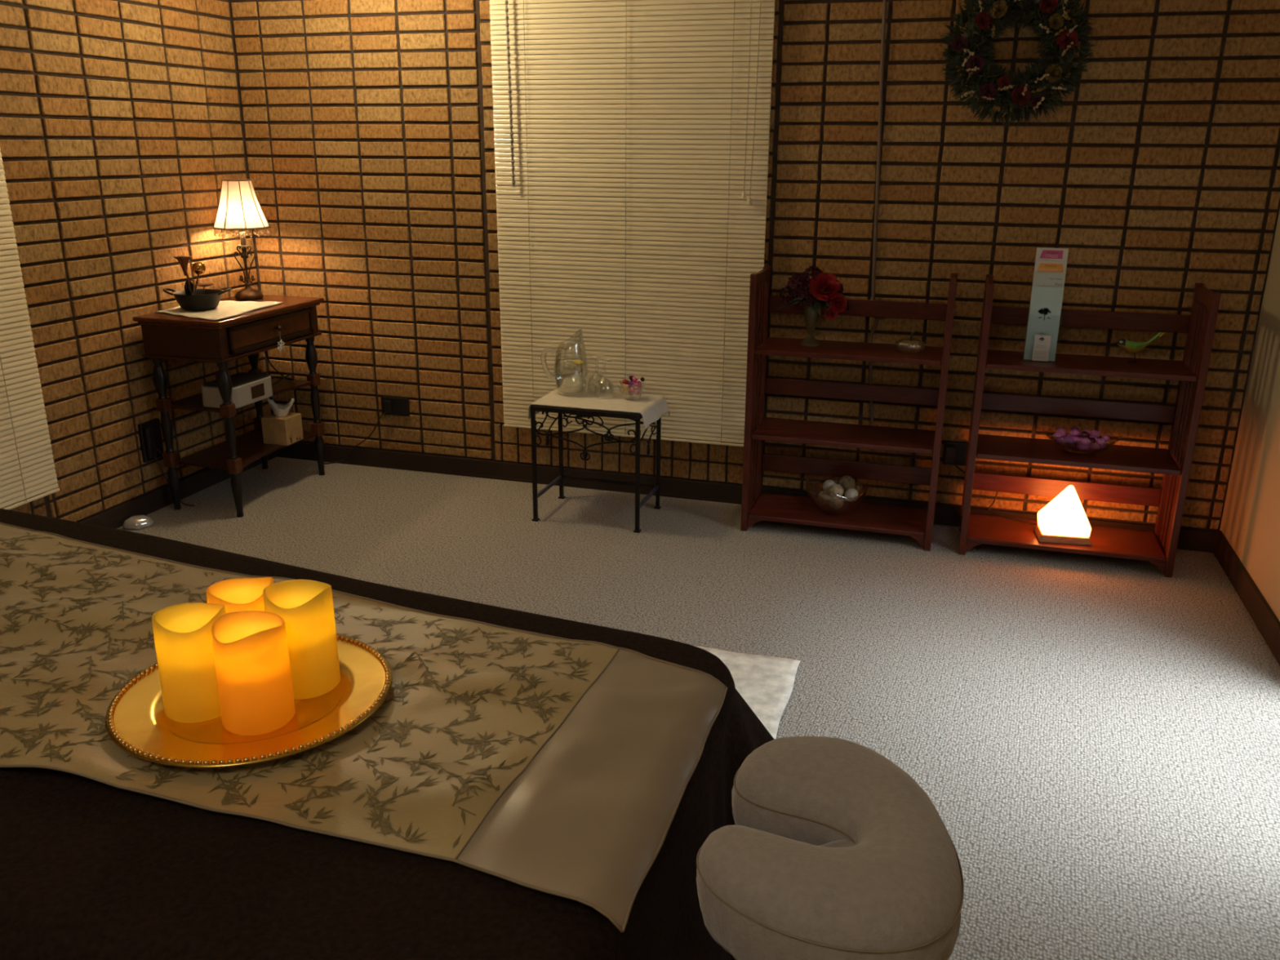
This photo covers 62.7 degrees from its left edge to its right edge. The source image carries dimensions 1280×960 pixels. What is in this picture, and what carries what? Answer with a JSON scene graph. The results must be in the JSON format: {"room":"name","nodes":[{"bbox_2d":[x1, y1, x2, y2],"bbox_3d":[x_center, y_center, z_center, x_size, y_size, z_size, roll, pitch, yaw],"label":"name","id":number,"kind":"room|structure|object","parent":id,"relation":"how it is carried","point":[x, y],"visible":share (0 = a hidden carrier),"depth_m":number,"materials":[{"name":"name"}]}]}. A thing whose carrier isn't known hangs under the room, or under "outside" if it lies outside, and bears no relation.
{"room":"spa","nodes":[
{"label":"spa","id":0,"kind":"room"},
{"bbox_2d":[0,0,271,522],"bbox_3d":[-2.542,-0.528,2.210,0.201,2.440,5.600,6,19,16],"label":"wall","id":1,"kind":"structure","parent":0,"point":[121,127],"depth_m":3.87,"materials":[{"name":"brick"}]},
{"bbox_2d":[0,147,59,510],"bbox_3d":[-2.196,-0.783,2.857,0.038,2.065,1.130,6,19,16],"label":"window blind","id":2,"kind":"object","parent":1,"relation":"attached to","point":[28,473],"visible":1,"depth_m":3.48,"materials":[{"name":"beige"}]},
{"bbox_2d":[137,400,194,506],"bbox_3d":[-1.891,-0.092,4.166,0.162,0.419,0.114,-13,22,-37],"label":"wall outlet","id":3,"kind":"object","parent":1,"relation":"attached to","point":[149,433],"visible":0.77,"depth_m":4.10,"materials":[{"name":"black plastic"}]},
{"bbox_2d":[78,450,276,528],"bbox_3d":[-2.484,0.637,2.446,0.021,0.078,5.387,6,19,16],"label":"baseboard","id":4,"kind":"structure","parent":1,"relation":"attached to","point":[157,499],"depth_m":4.20,"materials":[{"name":"wood"}]},
{"bbox_2d":[116,457,1279,959],"bbox_3d":[-0.360,0.888,1.969,4.978,0.080,5.800,6,19,16],"label":"floor","id":5,"kind":"structure","parent":0,"point":[1094,740],"depth_m":3.07,"materials":[{"name":"carpet"}]},
{"bbox_2d":[122,515,154,529],"bbox_3d":[-1.913,0.157,4.012,0.103,0.042,0.103,6,19,16],"label":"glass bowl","id":6,"kind":"object","parent":5,"relation":"on","point":[136,522],"visible":1,"depth_m":3.98,"materials":[{"name":"white"}]},
{"bbox_2d":[133,294,324,517],"bbox_3d":[-1.622,-0.323,4.314,0.390,0.775,0.680,6,19,16],"label":"console table","id":7,"kind":"object","parent":5,"relation":"on","point":[165,335],"visible":0.91,"depth_m":4.10,"materials":[{"name":"brown wood"}]},
{"bbox_2d":[155,300,283,319],"bbox_3d":[-1.652,-0.670,4.112,0.353,0.006,0.471,6,19,16],"label":"table cloth","id":8,"kind":"object","parent":7,"relation":"on","point":[227,308],"visible":0.79,"depth_m":4.06,"materials":[{"name":"fabric"}]},
{"bbox_2d":[163,255,231,311],"bbox_3d":[-1.709,-0.759,4.052,0.214,0.199,0.185,12,21,32],"label":"fountain","id":9,"kind":"object","parent":8,"relation":"on","point":[189,299],"visible":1,"depth_m":4.03,"materials":[{"name":"black metal"}]},
{"bbox_2d":[173,255,191,275],"bbox_3d":[-1.744,-0.819,4.030,0.070,0.072,0.073,6,19,16],"label":"flower","id":10,"kind":"object","parent":9,"relation":"on","point":[184,261],"depth_m":4.02,"materials":[{"name":"orange metal"}]},
{"bbox_2d":[172,288,222,311],"bbox_3d":[-1.709,-0.696,4.072,0.185,0.066,0.185,6,19,16],"label":"bowl","id":11,"kind":"object","parent":9,"relation":"on","point":[189,300],"depth_m":4.02,"materials":[{"name":"black metal"}]},
{"bbox_2d":[191,262,205,275],"bbox_3d":[-1.697,-0.814,4.044,0.050,0.049,0.050,6,19,16],"label":"cup","id":12,"kind":"object","parent":9,"relation":"on","point":[198,268],"depth_m":4.03,"materials":[{"name":"gold"}]},
{"bbox_2d":[200,372,272,408],"bbox_3d":[-1.587,-0.354,4.147,0.162,0.086,0.265,6,19,16],"label":"clock radio","id":13,"kind":"object","parent":7,"relation":"on","point":[247,388],"visible":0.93,"depth_m":4.08,"materials":[{"name":"grey plastic"}]},
{"bbox_2d":[213,178,271,300],"bbox_3d":[-1.638,-0.991,4.339,0.222,0.481,0.220,6,19,16],"label":"table lamp","id":14,"kind":"object","parent":7,"relation":"on","point":[239,208],"visible":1,"depth_m":4.25,"materials":[{"name":"fabric"}]},
{"bbox_2d":[171,377,312,413],"bbox_3d":[-1.625,-0.352,4.307,0.299,0.014,0.543,6,19,16],"label":"shelf","id":15,"kind":"object","parent":7,"relation":"attached to","point":[195,402],"depth_m":4.20,"materials":[{"name":"brown wood"}]},
{"bbox_2d":[178,427,316,470],"bbox_3d":[-1.626,-0.134,4.377,0.299,0.014,0.543,6,19,16],"label":"shelf","id":16,"kind":"object","parent":7,"relation":"attached to","point":[251,446],"depth_m":4.30,"materials":[{"name":"brown wood"}]},
{"bbox_2d":[265,351,294,385],"bbox_3d":[-1.545,-0.498,4.415,0.155,0.193,0.354,0,18,-2],"label":"cord tangle","id":17,"kind":"object","parent":7,"relation":"on","point":[282,376],"visible":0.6,"depth_m":4.47,"materials":[{"name":"black plastic"}]},
{"bbox_2d":[276,330,284,352],"bbox_3d":[-1.437,-0.560,4.201,0.004,0.102,0.051,6,19,16],"label":"snowflake ornament","id":18,"kind":"object","parent":7,"relation":"hanging from","point":[281,341],"visible":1,"depth_m":4.21,"materials":[{"name":"beige"}]},
{"bbox_2d":[261,398,303,445],"bbox_3d":[-1.507,-0.253,4.424,0.118,0.185,0.117,6,19,16],"label":"tissue box","id":19,"kind":"object","parent":7,"relation":"on","point":[283,427],"visible":1,"depth_m":4.39,"materials":[{"name":"brown cardboard"}]},
{"bbox_2d":[530,404,661,533],"bbox_3d":[-0.167,-0.084,4.112,0.439,0.462,0.308,6,19,16],"label":"side table","id":20,"kind":"object","parent":5,"relation":"on","point":[579,412],"visible":0.77,"depth_m":4.00,"materials":[{"name":"metal"}]},
{"bbox_2d":[528,387,669,429],"bbox_3d":[-0.162,-0.273,4.062,0.492,0.083,0.306,6,19,16],"label":"table cloth","id":21,"kind":"object","parent":20,"relation":"on","point":[651,407],"visible":0.87,"depth_m":4.01,"materials":[{"name":"fabric"}]},
{"bbox_2d":[540,328,587,395],"bbox_3d":[-0.283,-0.466,4.101,0.167,0.259,0.135,13,21,33],"label":"water pitcher","id":22,"kind":"object","parent":21,"relation":"on","point":[580,331],"visible":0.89,"depth_m":4.09,"materials":[{"name":"clear glass"}]},
{"bbox_2d":[555,358,586,392],"bbox_3d":[-0.270,-0.406,4.111,0.124,0.116,0.124,6,19,16],"label":"water","id":23,"kind":"object","parent":22,"relation":"in","point":[571,377],"visible":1,"depth_m":4.06,"materials":[{"name":"liquid"}]},
{"bbox_2d":[572,360,583,364],"bbox_3d":[-0.240,-0.455,4.072,0.047,0.013,0.047,-9,20,-27],"label":"lemon slice","id":24,"kind":"object","parent":23,"relation":"on","point":[575,362],"visible":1,"depth_m":4.07,"materials":[{"name":"yellow food"}]},
{"bbox_2d":[586,355,606,394],"bbox_3d":[-0.170,-0.417,4.139,0.078,0.144,0.078,6,19,16],"label":"goblet","id":25,"kind":"object","parent":21,"relation":"on","point":[589,356],"visible":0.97,"depth_m":4.14,"materials":[{"name":"clear glass"}]},
{"bbox_2d":[586,371,606,394],"bbox_3d":[-0.170,-0.388,4.148,0.078,0.083,0.078,6,19,16],"label":"bowl","id":26,"kind":"object","parent":25,"relation":"on","point":[595,371],"depth_m":4.14,"materials":[{"name":"clear glass"}]},
{"bbox_2d":[594,359,614,397],"bbox_3d":[-0.138,-0.393,4.065,0.078,0.144,0.078,6,19,16],"label":"goblet","id":27,"kind":"object","parent":21,"relation":"on","point":[596,359],"visible":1,"depth_m":4.07,"materials":[{"name":"clear glass"}]},
{"bbox_2d":[594,375,614,397],"bbox_3d":[-0.138,-0.364,4.074,0.078,0.083,0.078,6,19,16],"label":"bowl","id":28,"kind":"object","parent":27,"relation":"on","point":[603,375],"depth_m":4.07,"materials":[{"name":"clear glass"}]},
{"bbox_2d":[617,378,645,399],"bbox_3d":[-0.032,-0.346,4.049,0.109,0.066,0.109,6,19,16],"label":"dish","id":29,"kind":"object","parent":21,"relation":"on","point":[629,397],"visible":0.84,"depth_m":4.04,"materials":[{"name":"clear glass"}]},
{"bbox_2d":[622,377,628,386],"bbox_3d":[-0.057,-0.378,4.033,0.031,0.033,0.017,4,18,12],"label":"candy","id":30,"kind":"object","parent":29,"relation":"in","point":[624,381],"visible":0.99,"depth_m":4.03,"materials":[{"name":"red food"}]},
{"bbox_2d":[628,386,637,393],"bbox_3d":[-0.027,-0.343,4.019,0.041,0.021,0.016,12,21,33],"label":"candy","id":31,"kind":"object","parent":29,"relation":"in","point":[632,389],"visible":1,"depth_m":4.01,"materials":[{"name":"pink food"}]},
{"bbox_2d":[636,377,643,388],"bbox_3d":[-0.002,-0.370,4.031,0.034,0.039,0.016,13,22,35],"label":"candy","id":32,"kind":"object","parent":29,"relation":"in","point":[638,381],"visible":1,"depth_m":4.03,"materials":[{"name":"pink food"}]},
{"bbox_2d":[694,645,799,738],"bbox_3d":[0.196,0.576,2.801,0.392,0.008,0.539,6,19,16],"label":"floor mat","id":33,"kind":"object","parent":5,"relation":"on","point":[766,683],"visible":0.25,"depth_m":2.88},
{"bbox_2d":[740,266,957,551],"bbox_3d":[0.765,-0.276,3.902,0.703,0.968,0.288,6,19,16],"label":"bookcase","id":34,"kind":"object","parent":5,"relation":"on","point":[756,506],"visible":1,"depth_m":3.94,"materials":[{"name":"brown wood"}]},
{"bbox_2d":[799,297,822,346],"bbox_3d":[0.628,-0.580,3.858,0.080,0.172,0.076,6,19,16],"label":"urn","id":35,"kind":"object","parent":34,"relation":"on","point":[811,321],"visible":0.79,"depth_m":3.85,"materials":[{"name":"brown"}]},
{"bbox_2d":[777,265,849,319],"bbox_3d":[0.627,-0.672,3.814,0.227,0.210,0.236,-15,23,-39],"label":"flower bouquet","id":36,"kind":"object","parent":35,"relation":"in","point":[833,291],"visible":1,"depth_m":3.77,"materials":[{"name":"red plant"}]},
{"bbox_2d":[804,474,869,515],"bbox_3d":[0.749,0.065,4.014,0.244,0.117,0.244,6,19,16],"label":"glass bowl","id":37,"kind":"object","parent":34,"relation":"on","point":[834,512],"visible":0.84,"depth_m":3.98,"materials":[{"name":"glass"}]},
{"bbox_2d":[817,491,831,504],"bbox_3d":[0.702,0.069,3.998,0.052,0.052,0.052,6,19,16],"label":"decorative ball","id":38,"kind":"object","parent":37,"relation":"in","point":[824,498],"visible":1,"depth_m":3.98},
{"bbox_2d":[822,480,835,492],"bbox_3d":[0.726,0.025,4.029,0.052,0.052,0.052,6,19,16],"label":"decorative ball","id":39,"kind":"object","parent":37,"relation":"in","point":[828,483],"visible":0.61,"depth_m":4.01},
{"bbox_2d":[827,484,843,498],"bbox_3d":[0.741,0.043,3.979,0.058,0.058,0.058,6,19,16],"label":"decorative ball","id":40,"kind":"object","parent":37,"relation":"in","point":[837,489],"visible":0.98,"depth_m":3.96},
{"bbox_2d":[828,496,844,509],"bbox_3d":[0.749,0.083,4.020,0.060,0.060,0.060,6,19,16],"label":"decorative ball","id":41,"kind":"object","parent":37,"relation":"in","point":[835,504],"visible":0.69,"depth_m":4.00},
{"bbox_2d":[836,475,854,493],"bbox_3d":[0.787,0.016,4.020,0.068,0.068,0.068,6,19,16],"label":"decorative ball","id":42,"kind":"object","parent":37,"relation":"in","point":[846,482],"visible":0.73,"depth_m":3.99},
{"bbox_2d":[844,488,858,502],"bbox_3d":[0.800,0.057,3.978,0.052,0.052,0.052,6,19,16],"label":"decorative ball","id":43,"kind":"object","parent":37,"relation":"in","point":[851,492],"visible":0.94,"depth_m":3.96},
{"bbox_2d":[893,330,926,354],"bbox_3d":[0.961,-0.492,3.737,0.103,0.082,0.103,14,23,37],"label":"decorative dish","id":44,"kind":"object","parent":34,"relation":"on","point":[910,338],"visible":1,"depth_m":3.73,"materials":[{"name":"brown metal"}]},
{"bbox_2d":[958,274,1221,577],"bbox_3d":[1.531,-0.200,3.683,0.704,0.968,0.288,6,19,16],"label":"bookcase","id":45,"kind":"object","parent":5,"relation":"on","point":[1159,547],"visible":0.95,"depth_m":3.68,"materials":[{"name":"brown wood"}]},
{"bbox_2d":[1031,334,1051,361],"bbox_3d":[1.376,-0.451,3.600,0.052,0.088,0.001,6,19,16],"label":"business card","id":46,"kind":"object","parent":45,"relation":"on","point":[1042,343],"visible":1,"depth_m":3.60,"materials":[{"name":"grey paper"}]},
{"bbox_2d":[1033,484,1091,546],"bbox_3d":[1.515,0.114,3.743,0.176,0.200,0.124,4,18,10],"label":"salt lamp","id":47,"kind":"object","parent":45,"relation":"on","point":[1064,520],"visible":1,"depth_m":3.71,"materials":[{"name":"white stone"}]},
{"bbox_2d":[988,491,1038,524],"bbox_3d":[1.403,0.094,3.909,0.183,0.097,0.072,13,22,34],"label":"power cord","id":48,"kind":"object","parent":47,"relation":"attached to","point":[993,503],"depth_m":3.95,"materials":[{"name":"black plastic"}]},
{"bbox_2d":[1042,425,1122,453],"bbox_3d":[1.554,-0.135,3.706,0.252,0.066,0.216,13,22,34],"label":"glass dish","id":49,"kind":"object","parent":45,"relation":"on","point":[1113,442],"visible":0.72,"depth_m":3.67,"materials":[{"name":"glass"}]},
{"bbox_2d":[1052,431,1062,438],"bbox_3d":[1.477,-0.158,3.718,0.033,0.023,0.025,-2,18,-8],"label":"stone","id":50,"kind":"object","parent":49,"relation":"on","point":[1059,434],"visible":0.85,"depth_m":3.71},
{"bbox_2d":[1055,436,1063,443],"bbox_3d":[1.493,-0.142,3.734,0.027,0.026,0.035,-16,24,-41],"label":"stone","id":51,"kind":"object","parent":49,"relation":"in","point":[1062,437],"visible":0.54,"depth_m":3.73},
{"bbox_2d":[1056,427,1066,436],"bbox_3d":[1.506,-0.171,3.755,0.032,0.029,0.041,-8,20,-24],"label":"stone","id":52,"kind":"object","parent":49,"relation":"in","point":[1063,431],"visible":0.73,"depth_m":3.74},
{"bbox_2d":[1058,439,1067,445],"bbox_3d":[1.489,-0.132,3.700,0.032,0.024,0.025,-10,20,-29],"label":"stone","id":53,"kind":"object","parent":49,"relation":"in","point":[1062,442],"visible":0.83,"depth_m":3.69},
{"bbox_2d":[1062,435,1074,443],"bbox_3d":[1.495,-0.140,3.663,0.037,0.025,0.027,13,21,33],"label":"stone","id":54,"kind":"object","parent":49,"relation":"in","point":[1071,440],"visible":0.98,"depth_m":3.65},
{"bbox_2d":[1066,441,1076,448],"bbox_3d":[1.510,-0.122,3.672,0.029,0.027,0.039,3,18,8],"label":"stone","id":55,"kind":"object","parent":49,"relation":"in","point":[1072,446],"visible":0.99,"depth_m":3.66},
{"bbox_2d":[1071,435,1078,442],"bbox_3d":[1.523,-0.142,3.694,0.036,0.024,0.027,-5,18,-15],"label":"stone","id":56,"kind":"object","parent":49,"relation":"in","point":[1075,438],"visible":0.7,"depth_m":3.68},
{"bbox_2d":[1069,429,1079,435],"bbox_3d":[1.532,-0.166,3.705,0.036,0.024,0.027,-6,19,-20],"label":"stone","id":57,"kind":"object","parent":49,"relation":"in","point":[1074,432],"visible":1,"depth_m":3.69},
{"bbox_2d":[1070,426,1079,431],"bbox_3d":[1.558,-0.173,3.764,0.031,0.031,0.040,4,18,12],"label":"stone","id":58,"kind":"object","parent":49,"relation":"in","point":[1073,428],"visible":0.35,"depth_m":3.76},
{"bbox_2d":[1075,444,1088,451],"bbox_3d":[1.548,-0.112,3.684,0.040,0.030,0.031,6,19,17],"label":"stone","id":59,"kind":"object","parent":49,"relation":"in","point":[1077,444],"visible":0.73,"depth_m":3.67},
{"bbox_2d":[1077,443,1088,449],"bbox_3d":[1.540,-0.117,3.655,0.037,0.025,0.027,1,18,1],"label":"stone","id":60,"kind":"object","parent":49,"relation":"in","point":[1080,446],"visible":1,"depth_m":3.65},
{"bbox_2d":[1080,437,1090,445],"bbox_3d":[1.542,-0.132,3.640,0.033,0.031,0.043,14,22,36],"label":"stone","id":61,"kind":"object","parent":49,"relation":"in","point":[1084,443],"visible":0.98,"depth_m":3.63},
{"bbox_2d":[1080,431,1089,438],"bbox_3d":[1.558,-0.158,3.677,0.027,0.028,0.037,17,24,42],"label":"stone","id":62,"kind":"object","parent":49,"relation":"in","point":[1084,434],"visible":0.87,"depth_m":3.67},
{"bbox_2d":[1080,429,1091,434],"bbox_3d":[1.573,-0.167,3.708,0.035,0.023,0.026,-2,18,-6],"label":"stone","id":63,"kind":"object","parent":49,"relation":"in","point":[1086,430],"visible":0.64,"depth_m":3.70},
{"bbox_2d":[1088,437,1096,444],"bbox_3d":[1.578,-0.138,3.679,0.026,0.024,0.035,-7,19,-23],"label":"stone","id":64,"kind":"object","parent":49,"relation":"in","point":[1092,439],"visible":0.59,"depth_m":3.67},
{"bbox_2d":[1089,430,1100,438],"bbox_3d":[1.616,-0.163,3.736,0.032,0.028,0.044,-9,20,-26],"label":"stone","id":65,"kind":"object","parent":49,"relation":"in","point":[1096,433],"visible":0.7,"depth_m":3.72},
{"bbox_2d":[1089,443,1101,449],"bbox_3d":[1.584,-0.117,3.656,0.035,0.024,0.026,-1,18,-5],"label":"stone","id":66,"kind":"object","parent":49,"relation":"in","point":[1094,446],"visible":0.98,"depth_m":3.65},
{"bbox_2d":[1097,437,1105,444],"bbox_3d":[1.600,-0.134,3.646,0.026,0.024,0.036,11,21,31],"label":"stone","id":67,"kind":"object","parent":49,"relation":"in","point":[1100,440],"visible":0.98,"depth_m":3.63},
{"bbox_2d":[1097,443,1106,448],"bbox_3d":[1.616,-0.124,3.678,0.030,0.027,0.040,0,18,-2],"label":"stone","id":68,"kind":"object","parent":49,"relation":"in","point":[1102,446],"visible":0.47,"depth_m":3.66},
{"bbox_2d":[1101,434,1110,441],"bbox_3d":[1.633,-0.147,3.686,0.029,0.028,0.034,5,18,15],"label":"stone","id":69,"kind":"object","parent":49,"relation":"in","point":[1105,437],"visible":0.76,"depth_m":3.67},
{"bbox_2d":[1112,332,1165,362],"bbox_3d":[1.707,-0.458,3.604,0.159,0.108,0.042,6,19,16],"label":"bird figurine","id":70,"kind":"object","parent":45,"relation":"on","point":[1133,347],"visible":1,"depth_m":3.60,"materials":[{"name":"green"}]},
{"bbox_3d":[1.387,-0.515,3.624,0.112,0.200,0.085,6,19,16],"label":"holder","id":71,"kind":"object","parent":45,"relation":"on","visible":0},
{"bbox_2d":[1023,286,1063,360],"bbox_3d":[1.379,-0.533,3.590,0.100,0.250,0.002,6,19,16],"label":"leaflet","id":72,"kind":"object","parent":71,"relation":"in","point":[1046,304],"visible":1,"depth_m":3.58,"materials":[{"name":"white paper"}]},
{"bbox_2d":[1023,271,1065,356],"bbox_3d":[1.380,-0.557,3.586,0.100,0.297,0.002,6,19,16],"label":"leaflet","id":73,"kind":"object","parent":71,"relation":"in","point":[1040,279],"visible":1,"depth_m":3.55,"materials":[{"name":"grey paper"}]},
{"bbox_2d":[1024,260,1066,349],"bbox_3d":[1.381,-0.576,3.584,0.100,0.335,0.002,6,19,16],"label":"leaflet","id":74,"kind":"object","parent":71,"relation":"in","point":[1060,267],"visible":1,"depth_m":3.54,"materials":[{"name":"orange paper"}]},
{"bbox_2d":[1023,247,1068,355],"bbox_3d":[1.382,-0.598,3.581,0.100,0.378,0.002,6,19,16],"label":"leaflet","id":75,"kind":"object","parent":71,"relation":"in","point":[1042,254],"visible":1,"depth_m":3.53,"materials":[{"name":"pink paper"}]},
{"bbox_2d":[229,0,1279,530],"bbox_3d":[0.237,-1.116,4.101,4.378,2.440,0.201,6,19,16],"label":"wall","id":76,"kind":"structure","parent":0,"point":[368,133],"depth_m":3.89,"materials":[{"name":"brick"}]},
{"bbox_2d":[324,395,409,464],"bbox_3d":[-1.231,-0.218,4.718,0.430,0.330,0.045,4,18,11],"label":"wall outlet","id":77,"kind":"object","parent":76,"relation":"attached to","point":[395,406],"visible":0.98,"depth_m":4.64,"materials":[{"name":"black plastic"}]},
{"bbox_2d":[489,0,775,447],"bbox_3d":[-0.053,-1.154,4.029,1.102,2.048,0.055,6,19,16],"label":"window blind","id":78,"kind":"object","parent":76,"relation":"attached to","point":[631,140],"visible":0.84,"depth_m":4.05,"materials":[{"name":"beige"}]},
{"bbox_2d":[276,441,1217,552],"bbox_3d":[0.200,0.038,4.368,3.978,0.078,0.025,6,19,16],"label":"baseboard","id":79,"kind":"structure","parent":76,"relation":"attached to","point":[1189,539],"depth_m":4.46,"materials":[{"name":"wood"}]},
{"bbox_2d":[868,0,886,452],"bbox_3d":[0.876,-1.148,3.773,0.095,2.171,0.017,6,19,16],"label":"cable","id":80,"kind":"object","parent":76,"relation":"attached to","point":[884,6],"visible":0.73,"depth_m":3.80,"materials":[{"name":"brown plastic"}]},
{"bbox_2d":[942,440,968,473],"bbox_3d":[1.210,-0.099,3.996,0.090,0.118,0.072,13,22,34],"label":"wall outlet","id":81,"kind":"object","parent":76,"relation":"attached to","point":[955,453],"depth_m":3.99,"materials":[{"name":"black plastic"}]},
{"bbox_2d":[940,0,1096,126],"bbox_3d":[1.250,-1.433,3.493,0.498,0.503,0.138,6,19,16],"label":"floral wreath","id":82,"kind":"object","parent":76,"relation":"attached to","point":[1015,91],"visible":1,"depth_m":3.50,"materials":[{"name":"green plant"}]},
{"bbox_2d":[951,35,967,51],"bbox_3d":[1.067,-1.459,3.511,0.050,0.049,0.022,6,19,16],"label":"dried flower","id":83,"kind":"object","parent":82,"relation":"on","point":[956,39],"depth_m":3.51,"materials":[{"name":"red plant"}]},
{"bbox_2d":[966,55,984,73],"bbox_3d":[1.122,-1.390,3.515,0.057,0.055,0.028,6,19,16],"label":"dried flower","id":84,"kind":"object","parent":82,"relation":"on","point":[979,60],"depth_m":3.52,"materials":[{"name":"red plant"}]},
{"bbox_2d":[974,11,991,28],"bbox_3d":[1.133,-1.518,3.470,0.053,0.053,0.024,6,19,16],"label":"dried flower","id":85,"kind":"object","parent":82,"relation":"on","point":[984,15],"depth_m":3.47,"materials":[{"name":"red plant"}]},
{"bbox_2d":[978,82,996,100],"bbox_3d":[1.168,-1.303,3.528,0.056,0.056,0.027,6,19,16],"label":"dried flower","id":86,"kind":"object","parent":82,"relation":"on","point":[988,91],"depth_m":3.53,"materials":[{"name":"red plant"}]},
{"bbox_2d":[989,0,1007,18],"bbox_3d":[1.177,-1.544,3.449,0.055,0.055,0.028,6,19,16],"label":"dried flower","id":87,"kind":"object","parent":82,"relation":"on","point":[1002,5],"depth_m":3.45,"materials":[{"name":"yellow plant"}]},
{"bbox_2d":[997,75,1010,88],"bbox_3d":[1.216,-1.328,3.507,0.042,0.042,0.019,6,19,16],"label":"dried flower","id":88,"kind":"object","parent":82,"relation":"on","point":[1004,82],"depth_m":3.51,"materials":[{"name":"red plant"}]},
{"bbox_2d":[1011,84,1031,105],"bbox_3d":[1.270,-1.282,3.501,0.063,0.064,0.030,6,19,16],"label":"dried flower","id":89,"kind":"object","parent":82,"relation":"on","point":[1024,91],"depth_m":3.50,"materials":[{"name":"red plant"}]},
{"bbox_2d":[1029,94,1042,107],"bbox_3d":[1.316,-1.260,3.497,0.040,0.041,0.020,6,19,16],"label":"dried flower","id":90,"kind":"object","parent":82,"relation":"on","point":[1036,100],"depth_m":3.50,"materials":[{"name":"red plant"}]},
{"bbox_2d":[1039,0,1057,13],"bbox_3d":[1.322,-1.541,3.403,0.056,0.056,0.027,6,19,16],"label":"dried flower","id":91,"kind":"object","parent":82,"relation":"on","point":[1044,7],"depth_m":3.41,"materials":[{"name":"red plant"}]},
{"bbox_2d":[1044,63,1062,82],"bbox_3d":[1.359,-1.337,3.456,0.056,0.057,0.027,6,19,16],"label":"dried flower","id":92,"kind":"object","parent":82,"relation":"on","point":[1053,73],"depth_m":3.46,"materials":[{"name":"yellow plant"}]},
{"bbox_2d":[1048,13,1063,29],"bbox_3d":[1.351,-1.489,3.412,0.048,0.049,0.023,6,19,16],"label":"dried flower","id":93,"kind":"object","parent":82,"relation":"on","point":[1059,20],"depth_m":3.42,"materials":[{"name":"yellow plant"}]},
{"bbox_2d":[1056,28,1078,49],"bbox_3d":[1.389,-1.432,3.415,0.064,0.065,0.029,6,19,16],"label":"dried flower","id":94,"kind":"object","parent":82,"relation":"on","point":[1066,39],"depth_m":3.42,"materials":[{"name":"red plant"}]},
{"bbox_2d":[1219,208,1279,621],"bbox_3d":[1.418,-0.138,1.079,0.120,2.440,5.600,6,19,16],"label":"wall","id":95,"kind":"structure","parent":0,"point":[1250,523],"depth_m":3.44,"materials":[{"name":"beige paint"}]},
{"bbox_2d":[1213,529,1279,666],"bbox_3d":[1.316,1.007,1.359,0.014,0.088,5.387,6,19,16],"label":"baseboard","id":96,"kind":"structure","parent":95,"relation":"attached to","point":[1262,615],"depth_m":3.34,"materials":[{"name":"wood"}]},
{"bbox_3d":[-0.926,0.624,1.544,1.740,0.675,0.630,6,19,16],"label":"massage table","id":97,"kind":"object","parent":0,"visible":0},
{"bbox_2d":[0,508,774,959],"bbox_3d":[-0.740,0.541,1.507,2.260,0.647,1.206,6,19,16],"label":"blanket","id":98,"kind":"object","parent":97,"relation":"on","point":[91,869],"visible":0.36,"depth_m":1.00,"materials":[{"name":"fabric"}]},
{"bbox_2d":[0,522,727,932],"bbox_3d":[-0.792,0.204,1.480,1.854,0.038,0.688,6,19,16],"label":"table runner","id":99,"kind":"object","parent":98,"relation":"on","point":[556,766],"visible":0.77,"depth_m":1.21,"materials":[{"name":"brown"}]},
{"bbox_2d":[105,634,392,768],"bbox_3d":[-0.468,0.260,1.277,0.326,0.019,0.326,-2,18,-7],"label":"charger plate","id":100,"kind":"object","parent":99,"relation":"on","point":[136,721],"visible":0.57,"depth_m":1.22,"materials":[{"name":"gold metal"}]},
{"bbox_2d":[151,602,226,723],"bbox_3d":[-0.526,0.211,1.244,0.082,0.128,0.081,6,19,16],"label":"pillar candle","id":101,"kind":"object","parent":100,"relation":"on","point":[183,637],"visible":0.8,"depth_m":1.22,"materials":[{"name":"yellow wax"}]},
{"bbox_2d":[205,577,274,613],"bbox_3d":[-0.497,0.188,1.322,0.082,0.126,0.081,6,19,16],"label":"pillar candle","id":102,"kind":"object","parent":100,"relation":"on","point":[238,594],"visible":0.32,"depth_m":1.33,"materials":[{"name":"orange wax"}]},
{"bbox_2d":[211,610,295,735],"bbox_3d":[-0.448,0.220,1.219,0.082,0.128,0.081,6,19,16],"label":"pillar candle","id":103,"kind":"object","parent":100,"relation":"on","point":[251,651],"visible":1,"depth_m":1.19,"materials":[{"name":"orange wax"}]},
{"bbox_2d":[262,579,340,699],"bbox_3d":[-0.417,0.192,1.296,0.082,0.134,0.081,6,19,16],"label":"pillar candle","id":104,"kind":"object","parent":100,"relation":"on","point":[306,607],"visible":0.8,"depth_m":1.27,"materials":[{"name":"yellow wax"}]},
{"bbox_2d":[0,532,591,848],"bbox_3d":[-0.825,0.190,1.493,1.560,0.018,0.620,6,19,16],"label":"print","id":105,"kind":"object","parent":99,"relation":"on","point":[472,711],"depth_m":1.27,"materials":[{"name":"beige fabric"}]},
{"bbox_2d":[696,736,964,959],"bbox_3d":[0.192,0.373,1.029,0.241,0.131,0.304,6,19,18],"label":"cradle","id":106,"kind":"object","parent":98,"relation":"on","point":[833,851],"visible":1,"depth_m":0.94,"materials":[{"name":"brown"}]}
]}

